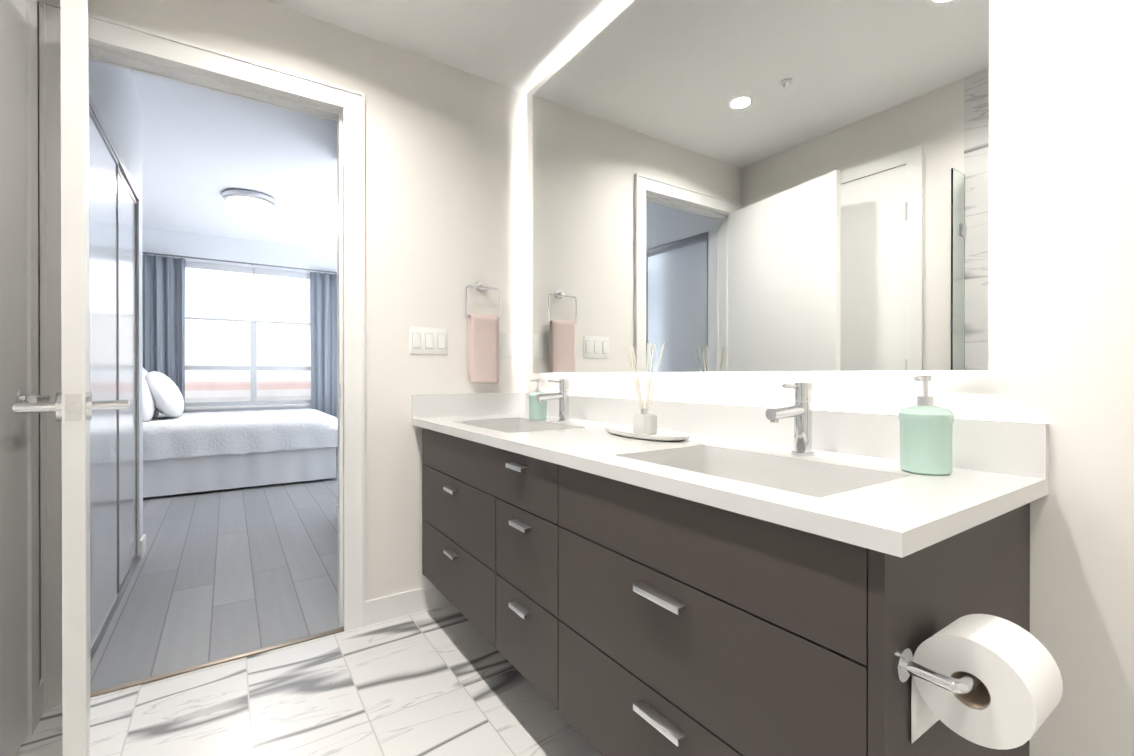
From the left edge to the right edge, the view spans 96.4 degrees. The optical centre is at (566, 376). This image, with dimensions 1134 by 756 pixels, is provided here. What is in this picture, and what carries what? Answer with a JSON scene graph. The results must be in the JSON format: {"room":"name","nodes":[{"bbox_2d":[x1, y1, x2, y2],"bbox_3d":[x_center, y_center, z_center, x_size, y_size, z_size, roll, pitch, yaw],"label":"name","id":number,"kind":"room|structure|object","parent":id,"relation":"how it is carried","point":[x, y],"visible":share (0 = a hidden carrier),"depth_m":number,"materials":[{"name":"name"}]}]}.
{"room":"bathroom","nodes":[
{"label":"bathroom","id":0,"kind":"room"},
{"bbox_2d":[37,0,39,677],"bbox_3d":[-1.345,-0.187,1.020,0.120,2.460,1.270,0,0,-34],"label":"wall","id":1,"kind":"structure","parent":0,"point":[38,367],"depth_m":1.58,"materials":[{"name":"white paint"}]},
{"bbox_2d":[0,0,49,755],"bbox_3d":[-1.290,-0.060,1.111,0.071,2.205,1.020,0,0,-34],"label":"door frame","id":2,"kind":"structure","parent":1,"relation":"attached to","point":[19,577],"depth_m":1.40,"materials":[{"name":"white paint"}]},
{"bbox_2d":[89,60,142,555],"bbox_3d":[-2.584,-0.270,2.020,1.210,2.620,1.530,0,0,-34],"label":"wall","id":3,"kind":"structure","parent":0,"point":[114,95],"depth_m":2.66,"materials":[{"name":"white paint"}]},
{"bbox_2d":[89,94,139,660],"bbox_3d":[-2.076,0.007,2.336,0.022,2.065,1.290,0,0,-34],"label":"closet door","id":4,"kind":"structure","parent":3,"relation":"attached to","point":[114,196],"depth_m":2.20,"materials":[{"name":"grey"}]},
{"bbox_2d":[140,534,145,553],"bbox_3d":[-2.958,0.988,2.702,1.102,0.100,0.014,0,0,-34],"label":"baseboard","id":5,"kind":"structure","parent":3,"relation":"attached to","point":[142,545],"depth_m":2.93,"materials":[{"name":"white paint"}]},
{"bbox_2d":[130,70,336,250],"bbox_3d":[-2.198,-1.636,4.210,4.290,0.100,4.750,0,0,-34],"label":"ceiling","id":6,"kind":"structure","parent":0,"point":[203,150],"depth_m":3.81,"materials":[{"name":"white paint"}]},
{"bbox_2d":[222,189,275,209],"bbox_3d":[-2.802,-1.549,4.474,0.400,0.075,0.400,0,0,-34],"label":"light","id":7,"kind":"object","parent":6,"relation":"attached to","point":[248,199],"visible":1,"depth_m":4.38,"materials":[{"name":"white glass"}]},
{"bbox_2d":[142,227,337,456],"bbox_3d":[-3.485,-0.281,6.139,4.290,2.620,0.120,0,0,-34],"label":"wall","id":8,"kind":"structure","parent":0,"point":[165,241],"depth_m":5.85,"materials":[{"name":"white paint"}]},
{"bbox_2d":[142,252,336,272],"bbox_3d":[-3.711,-1.300,5.862,2.570,0.017,0.084,0,0,-34],"label":"curtain rod","id":9,"kind":"object","parent":8,"relation":"attached to","point":[252,264],"visible":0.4,"depth_m":5.77,"materials":[{"name":"grey metal"}]},
{"bbox_2d":[142,254,184,413],"bbox_3d":[-4.421,-0.134,5.353,0.627,2.290,0.081,0,0,-34],"label":"curtain","id":10,"kind":"object","parent":9,"relation":"hanging from","point":[163,304],"visible":0.35,"depth_m":5.43,"materials":[{"name":"grey fabric"}]},
{"bbox_2d":[310,272,337,456],"bbox_3d":[-2.924,-0.137,6.354,0.527,2.290,0.081,0,0,-34],"label":"curtain","id":11,"kind":"object","parent":9,"relation":"hanging from","point":[323,309],"visible":0.42,"depth_m":6.29,"materials":[{"name":"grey fabric"}]},
{"bbox_2d":[185,268,310,409],"bbox_3d":[-3.691,-0.451,5.970,1.560,1.640,0.110,0,0,-34],"label":"window","id":12,"kind":"structure","parent":8,"relation":"in","point":[253,402],"depth_m":5.96,"materials":[{"name":"grey"}]},
{"bbox_2d":[185,261,309,324],"bbox_3d":[-3.676,-0.954,5.946,1.500,0.634,0.035,0,0,-34],"label":"shades","id":13,"kind":"object","parent":12,"relation":"attached to","point":[218,292],"visible":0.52,"depth_m":5.89,"materials":[{"name":"white fabric"}]},
{"bbox_2d":[38,0,526,676],"bbox_3d":[-0.958,-0.270,2.115,1.980,2.620,0.120,0,0,-34],"label":"wall","id":14,"kind":"structure","parent":0,"point":[446,184],"depth_m":2.22,"materials":[{"name":"white paint"}]},
{"bbox_2d":[12,0,129,755],"bbox_3d":[-1.268,-0.029,1.353,0.233,2.119,0.807,0,0,-34],"label":"open door","id":15,"kind":"structure","parent":14,"relation":"in","point":[74,405],"depth_m":1.05,"materials":[{"name":"white paint"}]},
{"bbox_2d":[39,0,364,710],"bbox_3d":[-1.278,-0.065,1.901,0.954,2.210,0.164,0,0,-34],"label":"trim","id":16,"kind":"structure","parent":14,"relation":"attached to","point":[113,42],"depth_m":1.84,"materials":[{"name":"white paint"}]},
{"bbox_2d":[91,627,343,696],"bbox_3d":[-1.247,1.038,1.857,0.804,0.006,0.032,0,0,-34],"label":"threshold","id":17,"kind":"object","parent":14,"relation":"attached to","point":[198,666],"depth_m":1.82,"materials":[{"name":"silver metal"}]},
{"bbox_2d":[365,585,451,625],"bbox_3d":[-0.533,0.989,2.321,0.749,0.100,0.014,0,0,-34],"label":"baseboard","id":18,"kind":"structure","parent":14,"relation":"attached to","point":[392,606],"depth_m":2.20,"materials":[{"name":"white paint"}]},
{"bbox_2d":[410,327,447,354],"bbox_3d":[-0.616,-0.158,2.265,0.171,0.119,0.010,0,0,-34],"label":"switch plate","id":19,"kind":"object","parent":14,"relation":"attached to","point":[425,340],"visible":1,"depth_m":2.26,"materials":[{"name":"white plastic"}]},
{"bbox_2d":[412,392,527,415],"bbox_3d":[-0.445,0.133,2.374,0.560,0.100,0.019,0,0,-34],"label":"backsplash","id":20,"kind":"structure","parent":14,"relation":"attached to","point":[481,404],"depth_m":2.35,"materials":[{"name":"white stone"}]},
{"bbox_2d":[466,281,500,318],"bbox_3d":[-0.400,-0.361,2.387,0.179,0.182,0.045,0,0,-34],"label":"towel ring","id":21,"kind":"object","parent":14,"relation":"attached to","point":[479,286],"visible":0.96,"depth_m":2.39,"materials":[{"name":"silver metal"}]},
{"bbox_2d":[468,314,498,382],"bbox_3d":[-0.391,-0.129,2.373,0.141,0.320,0.037,0,0,-34],"label":"hanging towel","id":22,"kind":"object","parent":21,"relation":"hanging from","point":[483,348],"visible":1,"depth_m":2.35,"materials":[{"name":"pink fabric"}]},
{"bbox_2d":[499,333,511,357],"bbox_3d":[-0.301,-0.151,2.476,0.072,0.120,0.009,0,0,-34],"label":"electrical outlet plate","id":23,"kind":"object","parent":14,"relation":"attached to","point":[505,345],"visible":0.88,"depth_m":2.47,"materials":[{"name":"white plastic"}]},
{"bbox_2d":[16,457,600,755],"bbox_3d":[-1.270,1.063,2.829,4.290,0.050,8.090,0,0,-34],"label":"floor","id":24,"kind":"structure","parent":0,"point":[448,680],"depth_m":1.83,"materials":[{"name":"tile"}]},
{"bbox_2d":[143,368,337,497],"bbox_3d":[-3.483,0.396,5.041,2.050,1.228,1.410,0,0,-34],"label":"bed","id":25,"kind":"object","parent":24,"relation":"on","point":[183,453],"visible":0.69,"depth_m":4.59,"materials":[{"name":"white fabric"}]},
{"bbox_2d":[264,0,624,92],"bbox_3d":[-0.063,-1.546,0.772,1.980,0.260,3.340,0,0,-34],"label":"ceiling","id":26,"kind":"structure","parent":0,"point":[526,46],"depth_m":2.06,"materials":[{"name":"white paint"}]},
{"bbox_2d":[527,0,1133,755],"bbox_3d":[0.744,-0.188,1.243,0.120,2.460,3.220,0,0,-34],"label":"wall","id":27,"kind":"structure","parent":0,"point":[1061,356],"depth_m":0.91,"materials":[{"name":"white paint"}]},
{"bbox_2d":[412,420,1029,755],"bbox_3d":[0.089,0.529,1.586,0.587,0.629,1.923,0,0,-34],"label":"bathroom vanity","id":28,"kind":"object","parent":27,"relation":"attached to","point":[730,580],"depth_m":0.93,"materials":[{"name":"black wood"}]},
{"bbox_2d":[412,412,1047,559],"bbox_3d":[0.091,0.200,1.572,0.560,0.030,1.950,0,0,-34],"label":"countertop","id":29,"kind":"structure","parent":28,"relation":"on","point":[913,513],"depth_m":0.87,"materials":[{"name":"white stone"}]},
{"bbox_2d":[529,379,546,419],"bbox_3d":[-0.123,0.098,2.144,0.080,0.169,0.080,0,0,-34],"label":"soap dispenser","id":30,"kind":"object","parent":29,"relation":"on","point":[537,410],"visible":0.88,"depth_m":2.11,"materials":[{"name":"green ceramic"}]},
{"bbox_2d":[536,379,570,421],"bbox_3d":[-0.053,0.098,2.022,0.152,0.170,0.052,0,0,-34],"label":"faucet","id":31,"kind":"object","parent":29,"relation":"on","point":[562,395],"visible":1,"depth_m":2.03,"materials":[{"name":"silver metal"}]},
{"bbox_2d":[605,343,690,440],"bbox_3d":[0.238,0.042,1.550,0.160,0.284,0.344,0,0,-34],"label":"reed diffuser","id":32,"kind":"object","parent":29,"relation":"on","point":[644,426],"visible":1,"depth_m":1.53,"materials":[{"name":"white ceramic"}]},
{"bbox_2d":[766,382,814,455],"bbox_3d":[0.516,0.100,1.170,0.152,0.170,0.052,0,0,-34],"label":"faucet","id":33,"kind":"object","parent":29,"relation":"on","point":[800,410],"visible":0.98,"depth_m":1.18,"materials":[{"name":"silver metal"}]},
{"bbox_2d":[898,375,953,475],"bbox_3d":[0.695,0.092,0.983,0.088,0.187,0.088,0,0,-34],"label":"soap dispenser","id":34,"kind":"object","parent":29,"relation":"on","point":[926,431],"visible":1,"depth_m":0.95,"materials":[{"name":"green ceramic"}]},
{"bbox_2d":[892,646,981,693],"bbox_3d":[0.511,0.372,0.665,0.180,0.042,0.076,0,0,-34],"label":"toilet paper holder","id":35,"kind":"object","parent":28,"relation":"attached to","point":[904,666],"visible":0.67,"depth_m":0.63,"materials":[{"name":"silver metal"}]},
{"bbox_2d":[911,614,1062,749],"bbox_3d":[0.532,0.404,0.647,0.102,0.167,0.126,0,0,-34],"label":"toilet roll","id":36,"kind":"object","parent":35,"relation":"hanging from","point":[1012,700],"visible":0.92,"depth_m":0.62,"materials":[{"name":"white paper"}]},
{"bbox_2d":[533,0,989,372],"bbox_3d":[0.336,-0.681,1.712,0.033,1.335,1.755,0,0,-34],"label":"backlit mirror","id":37,"kind":"object","parent":27,"relation":"attached to","point":[754,185],"visible":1,"depth_m":1.37,"materials":[{"name":"clear glass"}]},
{"label":"outside","id":38,"kind":"structure","parent":0,"visible":0},
{"bbox_2d":[185,319,310,402],"bbox_3d":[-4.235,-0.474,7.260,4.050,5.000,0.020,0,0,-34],"label":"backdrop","id":39,"kind":"structure","parent":38,"point":[295,378],"depth_m":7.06,"materials":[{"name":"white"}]}
]}

